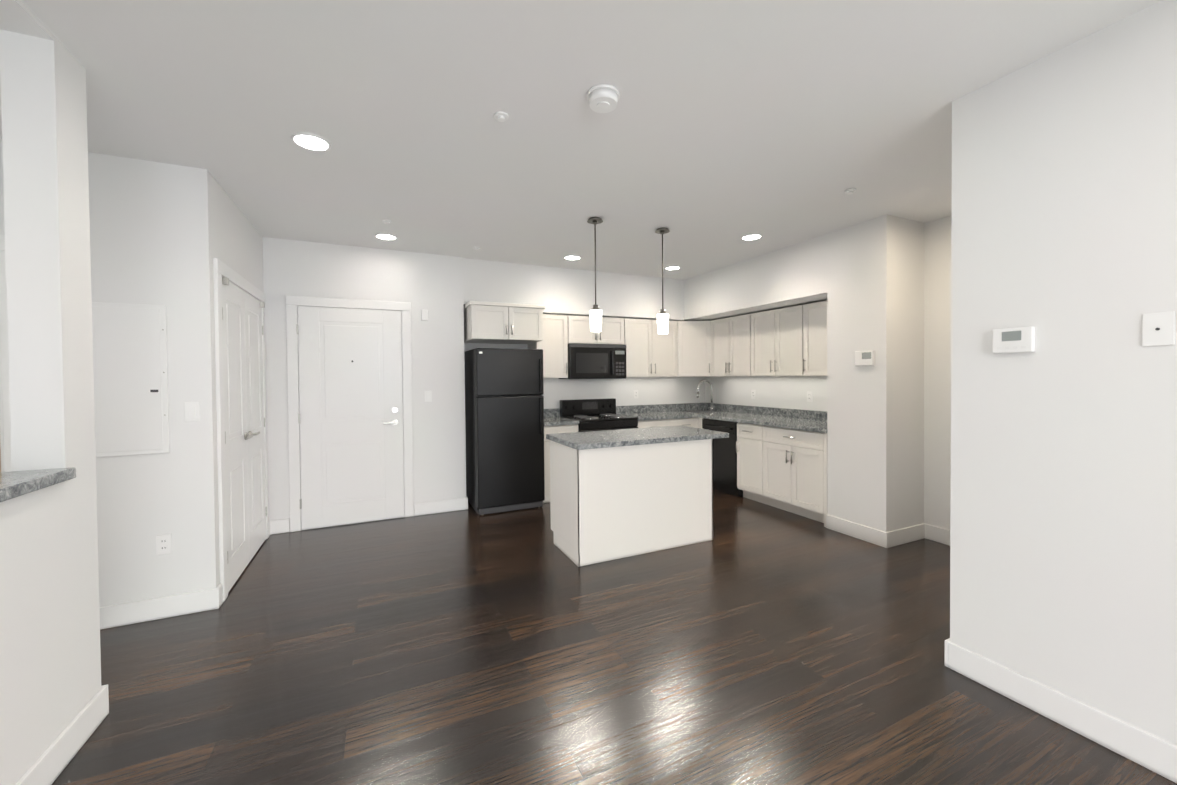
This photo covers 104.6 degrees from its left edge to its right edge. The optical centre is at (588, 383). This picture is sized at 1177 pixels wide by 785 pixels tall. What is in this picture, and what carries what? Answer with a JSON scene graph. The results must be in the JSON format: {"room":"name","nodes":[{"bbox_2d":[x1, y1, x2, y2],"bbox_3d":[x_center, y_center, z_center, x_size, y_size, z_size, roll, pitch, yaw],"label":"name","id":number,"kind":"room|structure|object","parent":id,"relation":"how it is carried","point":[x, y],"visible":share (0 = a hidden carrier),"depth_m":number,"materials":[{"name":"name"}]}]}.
{"room":"kitchen","nodes":[
{"label":"kitchen","id":0,"kind":"room"},
{"bbox_2d":[0,0,53,40],"bbox_3d":[-0.785,-1.243,-1.052,0.140,0.020,5.950,-1,1,-25],"label":"ceiling","id":1,"kind":"structure","parent":0,"point":[18,16],"depth_m":1.58,"materials":[{"name":"paint"}]},
{"bbox_2d":[0,29,100,784],"bbox_3d":[-0.816,0.086,-0.941,0.140,2.680,6.150,-1,1,-25],"label":"wall","id":2,"kind":"structure","parent":0,"point":[47,226],"depth_m":1.67,"materials":[{"name":"paint"}]},
{"bbox_2d":[0,467,75,501],"bbox_3d":[-0.771,0.367,-1.027,0.200,0.040,5.950,-1,1,-25],"label":"capstone","id":3,"kind":"object","parent":2,"relation":"on","point":[13,484],"visible":1,"depth_m":1.54,"materials":[{"name":"stone"}]},
{"bbox_2d":[15,687,106,784],"bbox_3d":[-0.734,1.362,-0.888,0.016,0.125,6.150,-1,1,-25],"label":"baseboard","id":4,"kind":"structure","parent":2,"relation":"attached to","point":[51,763],"depth_m":1.67,"materials":[{"name":"paint"}]},
{"bbox_2d":[101,684,108,714],"bbox_3d":[-2.092,1.331,1.880,0.156,0.125,0.016,-1,1,-25],"label":"baseboard","id":5,"kind":"structure","parent":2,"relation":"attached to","point":[107,692],"depth_m":1.91,"materials":[{"name":"paint"}]},
{"bbox_2d":[0,139,219,606],"bbox_3d":[-4.055,0.069,2.028,3.815,2.680,0.120,-1,1,-25],"label":"wall","id":6,"kind":"structure","parent":0,"point":[152,232],"depth_m":2.68,"materials":[{"name":"paint"}]},
{"bbox_2d":[0,235,11,471],"bbox_3d":[-3.520,0.313,2.266,1.070,2.175,0.142,-1,1,-25],"label":"window frame","id":7,"kind":"structure","parent":6,"relation":"attached to","point":[5,438],"depth_m":2.39,"materials":[{"name":"paint"}]},
{"bbox_2d":[92,302,169,456],"bbox_3d":[-2.650,-0.023,2.601,0.370,0.870,0.018,-1,1,-25],"label":"panel","id":8,"kind":"object","parent":6,"relation":"attached to","point":[130,374],"visible":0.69,"depth_m":2.60,"materials":[{"name":"paint"}]},
{"bbox_2d":[99,588,219,629],"bbox_3d":[-2.633,1.325,2.625,0.801,0.125,0.016,-1,1,-25],"label":"baseboard","id":9,"kind":"structure","parent":6,"relation":"attached to","point":[123,614],"depth_m":2.67,"materials":[{"name":"paint"}]},
{"bbox_2d":[156,534,171,554],"bbox_3d":[-2.507,0.950,2.683,0.072,0.115,0.008,-1,1,-25],"label":"outlet","id":10,"kind":"object","parent":6,"relation":"attached to","point":[163,544],"visible":1,"depth_m":2.68,"materials":[{"name":"white plastic"}]},
{"bbox_2d":[184,402,199,420],"bbox_3d":[-2.382,0.168,2.732,0.072,0.115,0.010,-1,1,-25],"label":"light switch","id":11,"kind":"object","parent":6,"relation":"attached to","point":[192,411],"visible":1,"depth_m":2.73,"materials":[{"name":"white plastic"}]},
{"bbox_2d":[217,584,222,605],"bbox_3d":[-2.293,1.319,2.825,0.016,0.125,0.060,-1,1,-25],"label":"baseboard","id":12,"kind":"structure","parent":6,"relation":"attached to","point":[220,593],"depth_m":2.83,"materials":[{"name":"paint"}]},
{"bbox_2d":[214,178,263,292],"bbox_3d":[-2.683,0.034,3.462,0.120,2.680,1.330,-1,1,-25],"label":"wall","id":13,"kind":"structure","parent":0,"point":[238,244],"depth_m":3.31,"materials":[{"name":"paint"}]},
{"bbox_2d":[213,258,268,601],"bbox_3d":[-2.595,0.291,3.448,0.022,2.165,1.315,-1,1,-25],"label":"trim","id":14,"kind":"structure","parent":13,"relation":"attached to","point":[221,269],"depth_m":2.89,"materials":[{"name":"paint"}]},
{"bbox_2d":[222,277,266,591],"bbox_3d":[-2.575,0.330,3.457,0.062,2.063,1.151,-1,1,-25],"label":"closet doors","id":15,"kind":"structure","parent":13,"relation":"in","point":[246,509],"depth_m":3.35,"materials":[{"name":"paint"}]},
{"bbox_2d":[262,237,465,529],"bbox_3d":[-2.192,0.014,4.488,1.875,2.680,0.120,-1,1,-25],"label":"wall","id":16,"kind":"structure","parent":0,"point":[432,284],"depth_m":4.58,"materials":[{"name":"paint"}]},
{"bbox_2d":[270,519,289,534],"bbox_3d":[-2.819,1.303,4.137,0.165,0.125,0.016,-1,1,-25],"label":"baseboard","id":17,"kind":"structure","parent":16,"relation":"attached to","point":[279,526],"depth_m":4.13,"materials":[{"name":"paint"}]},
{"bbox_2d":[296,306,403,528],"bbox_3d":[-2.260,0.313,4.353,0.892,2.063,0.071,-1,1,-25],"label":"entry door","id":18,"kind":"structure","parent":16,"relation":"in","point":[350,418],"depth_m":4.37,"materials":[{"name":"paint"}]},
{"bbox_2d":[286,296,413,531],"bbox_3d":[-2.266,0.274,4.378,1.060,2.165,0.022,-1,1,-25],"label":"door frame","id":19,"kind":"structure","parent":16,"relation":"attached to","point":[293,303],"depth_m":4.22,"materials":[{"name":"paint"}]},
{"bbox_2d":[421,310,427,320],"bbox_3d":[-1.675,-0.698,4.639,0.060,0.110,0.024,-1,1,-25],"label":"door chime","id":20,"kind":"object","parent":16,"relation":"attached to","point":[424,315],"visible":0.96,"depth_m":4.63,"materials":[{"name":"white plastic"}]},
{"bbox_2d":[424,391,431,401],"bbox_3d":[-1.648,0.132,4.669,0.072,0.115,0.010,-1,1,-25],"label":"light switch","id":21,"kind":"object","parent":16,"relation":"attached to","point":[427,396],"visible":1,"depth_m":4.67,"materials":[{"name":"white plastic"}]},
{"bbox_2d":[414,498,465,515],"bbox_3d":[-1.537,1.282,4.731,0.520,0.125,0.016,-1,1,-25],"label":"baseboard","id":22,"kind":"structure","parent":16,"relation":"attached to","point":[435,507],"depth_m":4.72,"materials":[{"name":"paint"}]},
{"bbox_2d":[463,258,536,304],"bbox_3d":[-1.037,-1.102,5.175,0.830,0.490,0.340,-1,1,-25],"label":"soffit","id":23,"kind":"structure","parent":0,"point":[496,281],"depth_m":5.01,"materials":[{"name":"paint"}]},
{"bbox_2d":[0,0,1161,279],"bbox_3d":[0.094,-1.355,1.806,12.000,0.100,10.600,-1,1,-25],"label":"ceiling","id":24,"kind":"structure","parent":0,"point":[716,134],"depth_m":2.17,"materials":[{"name":"paint"}]},
{"bbox_2d":[291,132,330,151],"bbox_3d":[-1.488,-1.296,2.440,0.186,0.014,0.186,-1,1,-25],"label":"recessed light","id":25,"kind":"object","parent":24,"relation":"in","point":[310,141],"visible":1,"depth_m":2.44,"materials":[{"name":"white plastic"}]},
{"bbox_2d":[375,233,396,239],"bbox_3d":[-1.819,-1.319,4.083,0.186,0.014,0.186,-1,1,-25],"label":"recessed light","id":26,"kind":"object","parent":24,"relation":"in","point":[383,236],"visible":0.98,"depth_m":4.08,"materials":[{"name":"white plastic"}]},
{"bbox_2d":[382,219,391,223],"bbox_3d":[-1.634,-1.308,3.684,0.070,0.021,0.070,-1,1,-25],"label":"sprinkler","id":27,"kind":"object","parent":24,"relation":"attached to","point":[385,221],"visible":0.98,"depth_m":3.67,"materials":[{"name":"white plastic"}]},
{"bbox_2d":[494,111,508,121],"bbox_3d":[-0.425,-1.296,2.216,0.070,0.021,0.070,-1,1,-25],"label":"sprinkler","id":28,"kind":"object","parent":24,"relation":"attached to","point":[500,116],"visible":1,"depth_m":2.20,"materials":[{"name":"white plastic"}]},
{"bbox_2d":[564,255,580,259],"bbox_3d":[-0.172,-1.345,4.857,0.186,0.014,0.186,-1,1,-25],"label":"recessed light","id":29,"kind":"object","parent":24,"relation":"in","point":[572,257],"visible":1,"depth_m":4.85,"materials":[{"name":"white plastic"}]},
{"bbox_2d":[587,217,602,331],"bbox_3d":[0.057,-0.878,3.689,0.130,0.910,0.130,-1,1,-25],"label":"pendant light","id":30,"kind":"object","parent":24,"relation":"hanging from","point":[595,313],"visible":1,"depth_m":3.66,"materials":[{"name":"white glass"}]},
{"bbox_2d":[587,84,619,112],"bbox_3d":[0.067,-1.282,2.058,0.150,0.053,0.150,-1,1,-25],"label":"smoke detector","id":31,"kind":"object","parent":24,"relation":"attached to","point":[602,98],"visible":1,"depth_m":2.02,"materials":[{"name":"white plastic"}]},
{"bbox_2d":[655,227,669,333],"bbox_3d":[0.646,-0.888,3.962,0.130,0.910,0.130,-1,1,-25],"label":"pendant light","id":32,"kind":"object","parent":24,"relation":"hanging from","point":[662,321],"visible":1,"depth_m":3.94,"materials":[{"name":"white glass"}]},
{"bbox_2d":[665,266,680,269],"bbox_3d":[0.993,-1.363,5.363,0.186,0.014,0.186,-1,1,-25],"label":"recessed light","id":33,"kind":"object","parent":24,"relation":"in","point":[672,267],"visible":1,"depth_m":5.34,"materials":[{"name":"white plastic"}]},
{"bbox_2d":[741,234,761,240],"bbox_3d":[1.504,-1.350,4.189,0.186,0.014,0.186,-1,1,-25],"label":"recessed light","id":34,"kind":"object","parent":24,"relation":"in","point":[749,237],"visible":1,"depth_m":4.20,"materials":[{"name":"white plastic"}]},
{"bbox_2d":[845,188,855,193],"bbox_3d":[1.817,-1.330,3.155,0.070,0.021,0.070,-1,1,-25],"label":"sprinkler","id":35,"kind":"object","parent":24,"relation":"attached to","point":[849,191],"visible":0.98,"depth_m":3.14,"materials":[{"name":"white plastic"}]},
{"bbox_2d":[464,343,704,495],"bbox_3d":[0.142,-0.029,5.987,3.620,2.680,0.120,-1,1,-25],"label":"wall","id":36,"kind":"structure","parent":0,"point":[663,390],"depth_m":6.06,"materials":[{"name":"paint"}]},
{"bbox_2d":[464,301,543,344],"bbox_3d":[-0.969,-0.655,5.055,0.770,0.380,0.618,-1,1,-25],"label":"upper cabinet","id":37,"kind":"object","parent":36,"relation":"attached to","point":[484,322],"depth_m":4.78,"materials":[{"name":"paint"}]},
{"bbox_2d":[528,314,567,377],"bbox_3d":[-0.490,-0.460,5.433,0.390,0.790,0.338,-1,1,-25],"label":"upper cabinet","id":38,"kind":"object","parent":36,"relation":"attached to","point":[554,346],"depth_m":5.30,"materials":[{"name":"paint"}]},
{"bbox_2d":[568,315,623,344],"bbox_3d":[0.034,-0.649,5.674,0.760,0.330,0.338,-1,1,-25],"label":"upper cabinet","id":39,"kind":"object","parent":36,"relation":"attached to","point":[612,330],"depth_m":5.50,"materials":[{"name":"paint"}]},
{"bbox_2d":[559,343,625,378],"bbox_3d":[0.057,-0.268,5.639,0.754,0.420,0.426,-1,1,-25],"label":"microwave","id":40,"kind":"object","parent":39,"relation":"attached to","point":[596,361],"visible":1,"depth_m":5.47,"materials":[{"name":"black"}]},
{"bbox_2d":[634,390,637,397],"bbox_3d":[0.642,0.144,6.149,0.072,0.115,0.008,-1,1,-25],"label":"outlet","id":41,"kind":"object","parent":36,"relation":"attached to","point":[635,393],"visible":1,"depth_m":6.15,"materials":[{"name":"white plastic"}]},
{"bbox_2d":[624,318,675,376],"bbox_3d":[0.784,-0.455,6.008,0.865,0.740,0.366,-1,1,-25],"label":"upper cabinet","id":42,"kind":"object","parent":36,"relation":"attached to","point":[649,353],"depth_m":5.84,"materials":[{"name":"paint"}]},
{"bbox_2d":[676,321,711,376],"bbox_3d":[1.466,-0.464,6.200,0.779,0.740,0.590,-1,1,-25],"label":"upper cabinet","id":43,"kind":"object","parent":36,"relation":"attached to","point":[693,338],"depth_m":6.02,"materials":[{"name":"paint"}]},
{"bbox_2d":[537,265,683,320],"bbox_3d":[0.270,-1.101,5.780,2.050,0.532,0.340,-1,1,-25],"label":"wall","id":44,"kind":"structure","parent":0,"point":[565,291],"depth_m":5.58,"materials":[{"name":"paint"}]},
{"bbox_2d":[52,489,1176,784],"bbox_3d":[0.118,1.425,1.849,12.000,0.100,10.600,-1,1,-25],"label":"floor","id":45,"kind":"structure","parent":0,"point":[756,643],"depth_m":2.16,"materials":[{"name":"brown wood"}]},
{"bbox_2d":[465,348,544,514],"bbox_3d":[-0.931,0.485,5.013,0.710,1.700,0.715,-1,1,-25],"label":"refrigerator","id":46,"kind":"object","parent":45,"relation":"on","point":[504,403],"visible":1,"depth_m":4.72,"materials":[{"name":"black metal"}]},
{"bbox_2d":[543,424,577,502],"bbox_3d":[-0.427,0.891,5.324,0.415,0.870,0.618,-1,1,-25],"label":"base cabinet","id":47,"kind":"object","parent":45,"relation":"on","point":[558,428],"depth_m":4.98,"materials":[{"name":"paint"}]},
{"bbox_2d":[544,408,578,425],"bbox_3d":[-0.425,0.386,5.306,0.417,0.140,0.643,-1,1,-25],"label":"countertop","id":48,"kind":"structure","parent":47,"relation":"on","point":[551,416],"depth_m":5.26,"materials":[{"name":"stone"}]},
{"bbox_2d":[560,398,637,431],"bbox_3d":[0.131,0.760,5.525,0.756,1.115,0.706,-1,1,-25],"label":"range","id":49,"kind":"object","parent":45,"relation":"on","point":[594,414],"visible":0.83,"depth_m":5.60,"materials":[{"name":"black metal"}]},
{"bbox_2d":[550,441,712,566],"bbox_3d":[0.354,0.906,3.906,1.254,0.870,0.650,-1,1,-25],"label":"kitchen island","id":50,"kind":"object","parent":45,"relation":"on","point":[618,494],"depth_m":3.58,"materials":[{"name":"paint"}]},
{"bbox_2d":[546,425,728,448],"bbox_3d":[0.419,0.450,3.916,1.420,0.040,0.690,-1,1,-25],"label":"island countertop","id":51,"kind":"structure","parent":50,"relation":"on","point":[604,439],"depth_m":3.74,"materials":[{"name":"grey stone"}]},
{"bbox_2d":[637,419,674,427],"bbox_3d":[0.700,0.873,5.845,0.528,0.870,0.618,-1,1,-25],"label":"base cabinet","id":52,"kind":"object","parent":45,"relation":"on","point":[664,422],"depth_m":5.56,"materials":[{"name":"paint"}]},
{"bbox_2d":[616,404,695,420],"bbox_3d":[0.849,0.366,5.894,0.857,0.140,0.647,-1,1,-25],"label":"countertop","id":53,"kind":"structure","parent":52,"relation":"on","point":[657,411],"depth_m":6.09,"materials":[{"name":"stone"}]},
{"bbox_2d":[675,418,694,427],"bbox_3d":[1.065,0.867,6.014,0.507,0.870,0.618,-1,1,-25],"label":"base cabinet","id":54,"kind":"object","parent":45,"relation":"on","point":[690,422],"depth_m":5.75,"materials":[{"name":"paint"}]},
{"bbox_2d":[695,417,702,428],"bbox_3d":[1.556,0.860,6.201,0.654,0.870,0.692,-1,1,-25],"label":"base cabinet","id":55,"kind":"object","parent":45,"relation":"on","point":[698,421],"depth_m":5.82,"materials":[{"name":"paint"}]},
{"bbox_2d":[680,403,826,432],"bbox_3d":[1.920,0.364,5.389,0.663,0.140,2.463,-1,1,-25],"label":"countertop","id":56,"kind":"structure","parent":55,"relation":"on","point":[807,420],"depth_m":5.24,"materials":[{"name":"stone"}]},
{"bbox_2d":[679,379,719,413],"bbox_3d":[1.538,0.164,6.205,0.472,0.442,0.460,-1,1,-25],"label":"sink faucet","id":57,"kind":"object","parent":56,"relation":"on","point":[702,411],"visible":1,"depth_m":6.23,"materials":[{"name":"silver metal"}]},
{"bbox_2d":[702,418,742,496],"bbox_3d":[1.831,0.869,5.605,0.640,0.866,0.600,-1,1,-25],"label":"dishwasher","id":58,"kind":"object","parent":45,"relation":"on","point":[724,466],"visible":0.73,"depth_m":5.38,"materials":[{"name":"black metal"}]},
{"bbox_2d":[736,422,754,500],"bbox_3d":[2.071,0.872,5.131,0.618,0.870,0.443,-1,1,-25],"label":"base cabinet","id":59,"kind":"object","parent":45,"relation":"on","point":[745,443],"depth_m":5.09,"materials":[{"name":"paint"}]},
{"bbox_2d":[755,425,826,526],"bbox_3d":[2.288,0.877,4.661,0.618,0.870,0.822,-1,1,-25],"label":"base cabinet","id":60,"kind":"object","parent":45,"relation":"on","point":[785,469],"depth_m":4.51,"materials":[{"name":"paint"}]},
{"bbox_2d":[681,234,826,320],"bbox_3d":[1.929,-1.110,5.375,0.620,0.532,2.470,-1,1,-25],"label":"wall","id":61,"kind":"structure","parent":0,"point":[791,275],"depth_m":4.85,"materials":[{"name":"paint"}]},
{"bbox_2d":[705,376,826,410],"bbox_3d":[2.274,-0.041,5.546,0.120,2.680,2.470,-1,1,-25],"label":"wall","id":62,"kind":"structure","parent":0,"point":[788,392],"depth_m":5.52,"materials":[{"name":"paint"}]},
{"bbox_2d":[712,317,731,376],"bbox_3d":[1.824,-0.463,5.900,0.382,0.740,0.449,-1,1,-25],"label":"upper cabinet","id":63,"kind":"object","parent":62,"relation":"attached to","point":[721,328],"depth_m":5.82,"materials":[{"name":"paint"}]},
{"bbox_2d":[732,315,743,375],"bbox_3d":[1.989,-0.460,5.596,0.338,0.740,0.472,-1,1,-25],"label":"upper cabinet","id":64,"kind":"object","parent":62,"relation":"attached to","point":[737,321],"depth_m":5.56,"materials":[{"name":"paint"}]},
{"bbox_2d":[751,390,755,398],"bbox_3d":[2.097,0.137,5.781,0.008,0.115,0.072,-1,1,-25],"label":"outlet","id":65,"kind":"object","parent":62,"relation":"attached to","point":[753,394],"visible":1,"depth_m":5.78,"materials":[{"name":"white plastic"}]},
{"bbox_2d":[744,306,795,375],"bbox_3d":[2.216,-0.454,5.105,0.338,0.740,0.850,-1,1,-25],"label":"upper cabinet","id":66,"kind":"object","parent":62,"relation":"attached to","point":[790,341],"depth_m":5.08,"materials":[{"name":"paint"}]},
{"bbox_2d":[807,391,812,401],"bbox_3d":[2.446,0.145,5.027,0.008,0.115,0.072,-1,1,-25],"label":"outlet","id":67,"kind":"object","parent":62,"relation":"attached to","point":[809,396],"visible":1,"depth_m":5.02,"materials":[{"name":"white plastic"}]},
{"bbox_2d":[796,301,826,375],"bbox_3d":[2.454,-0.448,4.590,0.338,0.740,0.522,-1,1,-25],"label":"upper cabinet","id":68,"kind":"object","parent":62,"relation":"attached to","point":[811,319],"depth_m":4.61,"materials":[{"name":"paint"}]},
{"bbox_2d":[827,215,924,531],"bbox_3d":[2.573,-0.020,4.032,0.630,2.680,0.530,-1,1,-25],"label":"wall","id":69,"kind":"structure","parent":0,"point":[875,412],"depth_m":3.81,"materials":[{"name":"paint"}]},
{"bbox_2d":[826,514,887,547],"bbox_3d":[2.294,1.262,3.909,0.016,0.125,0.546,-1,1,-25],"label":"baseboard","id":70,"kind":"structure","parent":69,"relation":"attached to","point":[864,533],"depth_m":3.88,"materials":[{"name":"paint"}]},
{"bbox_2d":[855,350,874,365],"bbox_3d":[2.312,-0.212,3.804,0.029,0.125,0.160,-1,1,-25],"label":"thermostat","id":71,"kind":"object","parent":69,"relation":"attached to","point":[864,358],"visible":0.96,"depth_m":3.79,"materials":[{"name":"white plastic"}]},
{"bbox_2d":[887,523,924,547],"bbox_3d":[2.644,1.261,3.779,0.510,0.125,0.016,-1,1,-25],"label":"baseboard","id":72,"kind":"structure","parent":69,"relation":"attached to","point":[905,535],"depth_m":3.77,"materials":[{"name":"paint"}]},
{"bbox_2d":[924,215,951,529],"bbox_3d":[4.155,0.009,1.222,0.120,2.680,5.900,-1,1,-25],"label":"wall","id":73,"kind":"structure","parent":0,"point":[937,380],"depth_m":3.78,"materials":[{"name":"paint"}]},
{"bbox_2d":[925,524,949,545],"bbox_3d":[4.108,1.288,1.206,0.016,0.125,5.884,-1,1,-25],"label":"baseboard","id":74,"kind":"structure","parent":73,"relation":"attached to","point":[937,534],"depth_m":3.78,"materials":[{"name":"paint"}]},
{"bbox_2d":[950,0,1176,744],"bbox_3d":[2.785,0.040,-0.007,0.120,2.680,4.820,-1,1,-25],"label":"wall","id":75,"kind":"structure","parent":0,"point":[1063,537],"depth_m":1.77,"materials":[{"name":"paint"}]},
{"bbox_2d":[944,638,949,666],"bbox_3d":[1.780,1.292,2.207,0.152,0.125,0.016,-1,1,-25],"label":"baseboard","id":76,"kind":"structure","parent":75,"relation":"attached to","point":[946,653],"depth_m":2.17,"materials":[{"name":"paint"}]},
{"bbox_2d":[992,326,1034,352],"bbox_3d":[1.802,-0.184,1.929,0.029,0.105,0.135,-1,1,-25],"label":"thermostat","id":77,"kind":"object","parent":75,"relation":"attached to","point":[1014,340],"visible":0.96,"depth_m":1.92,"materials":[{"name":"white plastic"}]},
{"bbox_2d":[948,642,1176,782],"bbox_3d":[2.734,1.319,-0.016,0.016,0.125,4.820,-1,1,-25],"label":"baseboard","id":78,"kind":"structure","parent":75,"relation":"attached to","point":[1149,751],"depth_m":1.78,"materials":[{"name":"paint"}]},
{"bbox_2d":[1142,311,1174,345],"bbox_3d":[1.977,-0.189,1.577,0.008,0.115,0.072,-1,1,-25],"label":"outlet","id":79,"kind":"object","parent":75,"relation":"attached to","point":[1158,328],"visible":1,"depth_m":1.57,"materials":[{"name":"white plastic"}]}
]}

